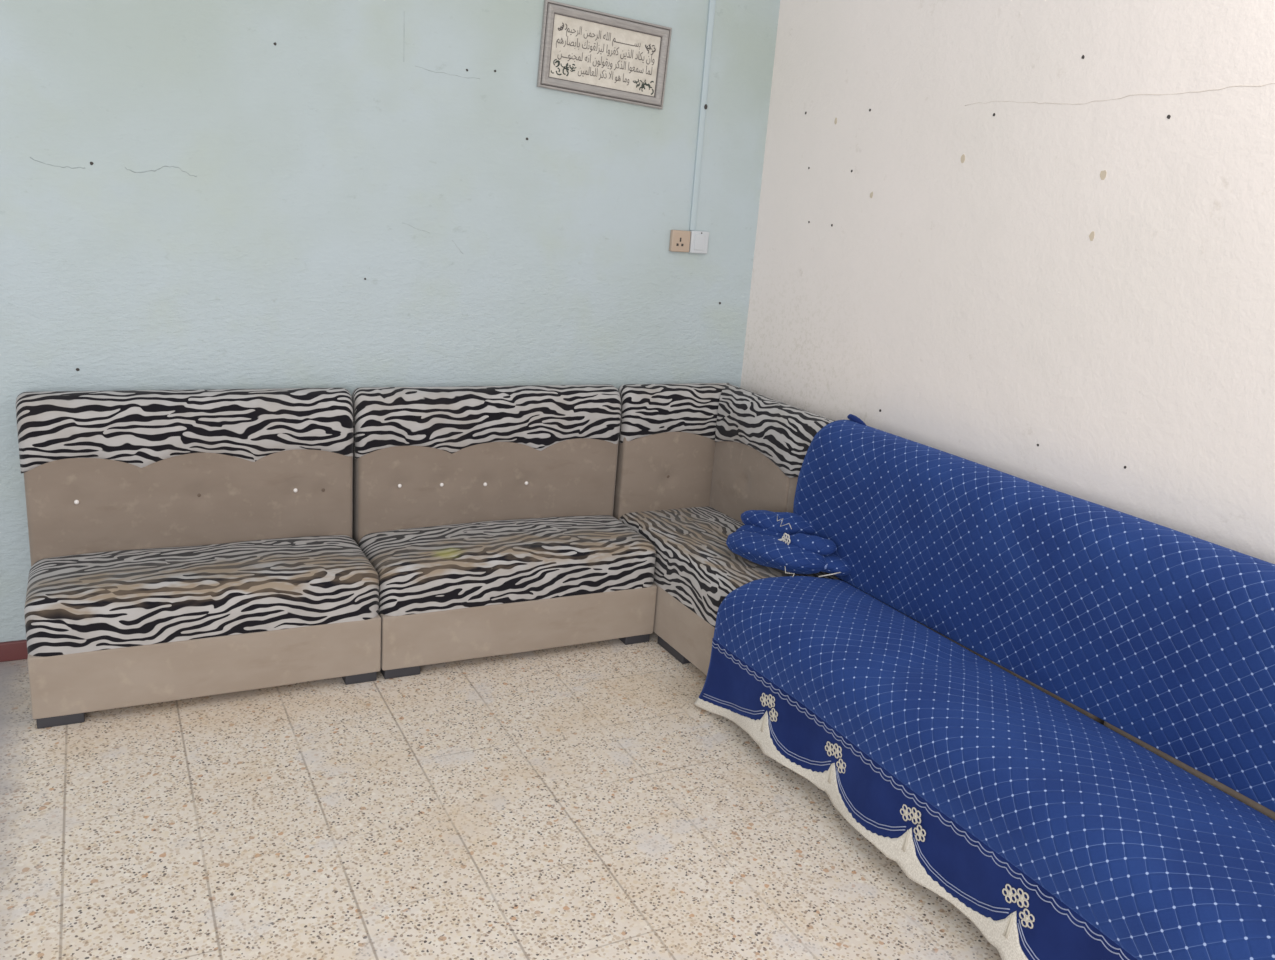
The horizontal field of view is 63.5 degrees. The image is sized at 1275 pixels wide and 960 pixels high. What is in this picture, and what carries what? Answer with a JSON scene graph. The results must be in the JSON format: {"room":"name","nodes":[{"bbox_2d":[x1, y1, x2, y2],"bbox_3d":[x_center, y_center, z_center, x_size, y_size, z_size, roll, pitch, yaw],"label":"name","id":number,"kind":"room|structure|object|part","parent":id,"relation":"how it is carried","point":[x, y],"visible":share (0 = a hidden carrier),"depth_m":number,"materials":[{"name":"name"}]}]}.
{"room":"living room","nodes":[
{"label":"living room","id":0,"kind":"room"},
{"bbox_2d":[0,0,779,641],"bbox_3d":[-1.593,-0.895,3.287,4.627,3.000,0.152,-3,17,-27],"label":"wall","id":1,"kind":"structure","parent":0,"point":[350,195],"depth_m":3.50,"materials":[{"name":"blue paint"}]},
{"bbox_2d":[0,640,27,661],"bbox_3d":[-2.698,0.601,3.061,2.300,0.066,0.016,-3,17,-27],"label":"baseboard","id":2,"kind":"structure","parent":1,"relation":"attached to","point":[10,650],"depth_m":3.39,"materials":[{"name":"red"}]},
{"bbox_2d":[537,0,671,108],"bbox_3d":[-0.115,-1.551,3.778,0.525,0.313,0.022,-3,17,-27],"label":"picture frame","id":3,"kind":"object","parent":1,"relation":"attached to","point":[587,52],"visible":1,"depth_m":3.77,"materials":[{"name":"grey paint"}]},
{"bbox_2d":[669,230,690,251],"bbox_3d":[0.170,-0.954,4.116,0.084,0.084,0.023,-3,17,-27],"label":"wall socket","id":4,"kind":"object","parent":1,"relation":"attached to","point":[679,239],"visible":1,"depth_m":4.11,"materials":[{"name":"beige plastic"}]},
{"bbox_2d":[689,230,708,253],"bbox_3d":[0.247,-0.958,4.156,0.082,0.088,0.024,-3,17,-27],"label":"wall switch plate","id":5,"kind":"object","parent":1,"relation":"attached to","point":[698,240],"visible":1,"depth_m":4.14,"materials":[{"name":"grey plastic"}]},
{"bbox_2d":[689,0,715,230],"bbox_3d":[0.276,-1.675,3.954,0.029,1.400,0.015,-3,17,-27],"label":"cable trunking","id":6,"kind":"object","parent":1,"relation":"attached to","point":[711,10],"visible":1,"depth_m":4.02,"materials":[{"name":"grey paint"}]},
{"bbox_2d":[0,631,1001,959],"bbox_3d":[-0.219,1.428,1.076,4.777,0.120,6.390,-3,17,-27],"label":"floor","id":7,"kind":"structure","parent":0,"point":[578,801],"depth_m":2.67,"materials":[{"name":"tile"}]},
{"bbox_2d":[16,388,380,728],"bbox_3d":[-1.389,0.196,3.320,1.013,0.912,0.520,-3,17,-27],"label":"module","id":8,"kind":"object","parent":7,"relation":"on","point":[184,544],"visible":1,"depth_m":3.25,"materials":[{"name":"beige fabric"}]},
{"bbox_3d":[-1.715,0.693,3.067,0.123,0.036,0.096,-3,17,-27],"label":"leg","id":9,"kind":"part","parent":8,"relation":"part of","materials":[{"name":"grey plastic"}]},
{"bbox_3d":[-1.470,0.105,3.463,0.994,0.600,0.137,-3,17,-27],"label":"panel","id":10,"kind":"part","parent":8,"relation":"part of","materials":[{"name":"beige fabric"}]},
{"bbox_3d":[-1.376,0.363,3.317,1.011,0.244,0.414,-3,17,-27],"label":"seat","id":11,"kind":"part","parent":8,"relation":"part of","materials":[{"name":"multicoloured fabric"}]},
{"bbox_3d":[-0.940,0.646,3.469,0.104,0.036,0.096,-3,17,-27],"label":"leg","id":12,"kind":"part","parent":8,"relation":"part of","materials":[{"name":"grey plastic"}]},
{"bbox_2d":[352,384,656,678],"bbox_3d":[-0.480,0.141,3.792,1.038,0.912,0.519,-3,17,-27],"label":"module","id":13,"kind":"object","parent":7,"relation":"on","point":[487,526],"visible":0.93,"depth_m":3.72,"materials":[{"name":"beige fabric"}]},
{"bbox_3d":[-0.817,0.639,3.533,0.123,0.036,0.096,-3,17,-27],"label":"leg","id":14,"kind":"part","parent":13,"relation":"part of","materials":[{"name":"grey plastic"}]},
{"bbox_3d":[-0.561,0.050,3.935,1.019,0.600,0.138,-3,17,-27],"label":"panel","id":15,"kind":"part","parent":13,"relation":"part of","materials":[{"name":"beige fabric"}]},
{"bbox_3d":[-0.467,0.306,3.789,1.036,0.248,0.414,-3,17,-27],"label":"seat","id":16,"kind":"part","parent":13,"relation":"part of","materials":[{"name":"multicoloured fabric"}]},
{"bbox_3d":[-0.020,0.591,3.947,0.104,0.036,0.096,-3,17,-27],"label":"leg","id":17,"kind":"part","parent":13,"relation":"part of","materials":[{"name":"grey plastic"}]},
{"bbox_2d":[613,383,864,674],"bbox_3d":[0.394,0.180,3.903,0.600,0.912,1.148,-3,17,-27],"label":"module","id":18,"kind":"object","parent":7,"relation":"on","point":[692,458],"visible":0.59,"depth_m":4.06,"materials":[{"name":"beige fabric"}]},
{"bbox_3d":[0.103,0.010,4.280,0.440,0.600,0.138,-3,17,-27],"label":"panel","id":19,"kind":"part","parent":18,"relation":"part of","materials":[{"name":"beige fabric"}]},
{"bbox_3d":[0.162,0.628,3.861,0.094,0.036,0.195,-3,17,-27],"label":"leg","id":20,"kind":"part","parent":18,"relation":"part of","materials":[{"name":"grey plastic"}]},
{"bbox_3d":[0.349,0.351,3.874,0.474,0.241,1.049,-3,17,-27],"label":"seat","id":21,"kind":"part","parent":18,"relation":"part of","materials":[{"name":"multicoloured fabric"}]},
{"bbox_3d":[0.480,0.079,4.134,0.143,0.600,0.531,-3,17,-27],"label":"panel","id":22,"kind":"part","parent":18,"relation":"part of","materials":[{"name":"beige fabric"}]},
{"bbox_2d":[726,510,850,576],"bbox_3d":[0.521,0.219,3.643,0.331,0.155,0.484,-3,17,-27],"label":"folded fabric","id":23,"kind":"object","parent":18,"relation":"on","point":[785,541],"visible":0.97,"depth_m":3.56,"materials":[{"name":"blue fabric"}]},
{"bbox_3d":[0.717,0.212,3.710,0.129,0.600,0.474,-3,17,-27],"label":"panel","id":24,"kind":"part","parent":18,"relation":"part of","materials":[{"name":"blue fabric"}]},
{"bbox_2d":[866,593,1103,724],"bbox_3d":[0.846,0.458,3.003,0.569,0.912,0.952,-3,17,-27],"label":"module","id":25,"kind":"object","parent":7,"relation":"on","point":[1062,700],"visible":0.05,"depth_m":2.84,"materials":[{"name":"beige fabric"}]},
{"bbox_2d":[694,576,1274,959],"bbox_3d":[0.888,0.784,2.669,0.520,0.444,1.988,-3,17,-27],"label":"throw","id":26,"kind":"object","parent":25,"relation":"on","point":[1059,835],"visible":1,"depth_m":2.46,"materials":[{"name":"blue fabric"}]},
{"bbox_2d":[760,693,777,731],"bbox_3d":[0.391,0.705,3.109,0.019,0.123,0.098,-3,17,-27],"label":"flower","id":27,"kind":"object","parent":26,"relation":"on","point":[768,701],"depth_m":3.10,"materials":[{"name":"beige fabric"}]},
{"bbox_2d":[825,741,845,783],"bbox_3d":[0.544,0.786,2.852,0.009,0.122,0.098,-3,17,-27],"label":"flower","id":28,"kind":"object","parent":26,"relation":"on","point":[835,751],"depth_m":2.85,"materials":[{"name":"beige fabric"}]},
{"bbox_2d":[900,804,925,851],"bbox_3d":[0.680,0.873,2.568,0.017,0.123,0.098,-3,17,-27],"label":"flower","id":29,"kind":"object","parent":26,"relation":"on","point":[912,816],"depth_m":2.56,"materials":[{"name":"beige fabric"}]},
{"bbox_2d":[1002,884,1034,937],"bbox_3d":[0.836,0.962,2.283,0.022,0.123,0.098,-3,17,-27],"label":"flower","id":30,"kind":"object","parent":26,"relation":"on","point":[1018,900],"depth_m":2.28,"materials":[{"name":"beige fabric"}]},
{"bbox_2d":[793,414,1274,811],"bbox_3d":[1.165,0.297,2.818,0.186,0.533,2.241,-3,17,-27],"label":"throw","id":31,"kind":"object","parent":25,"relation":"on","point":[1165,636],"visible":0.98,"depth_m":2.71,"materials":[{"name":"blue fabric"}]},
{"bbox_2d":[1103,721,1274,819],"bbox_3d":[1.283,0.711,2.191,0.568,0.912,0.951,-3,17,-27],"label":"module","id":32,"kind":"object","parent":7,"relation":"on","point":[1211,781],"visible":0.11,"depth_m":2.43,"materials":[{"name":"beige fabric"}]},
{"bbox_2d":[740,0,1274,563],"bbox_3d":[1.949,-0.199,1.737,0.151,3.000,6.390,-3,17,-27],"label":"wall","id":33,"kind":"structure","parent":0,"point":[1033,241],"depth_m":3.01,"materials":[{"name":"beige paint"}]}
]}

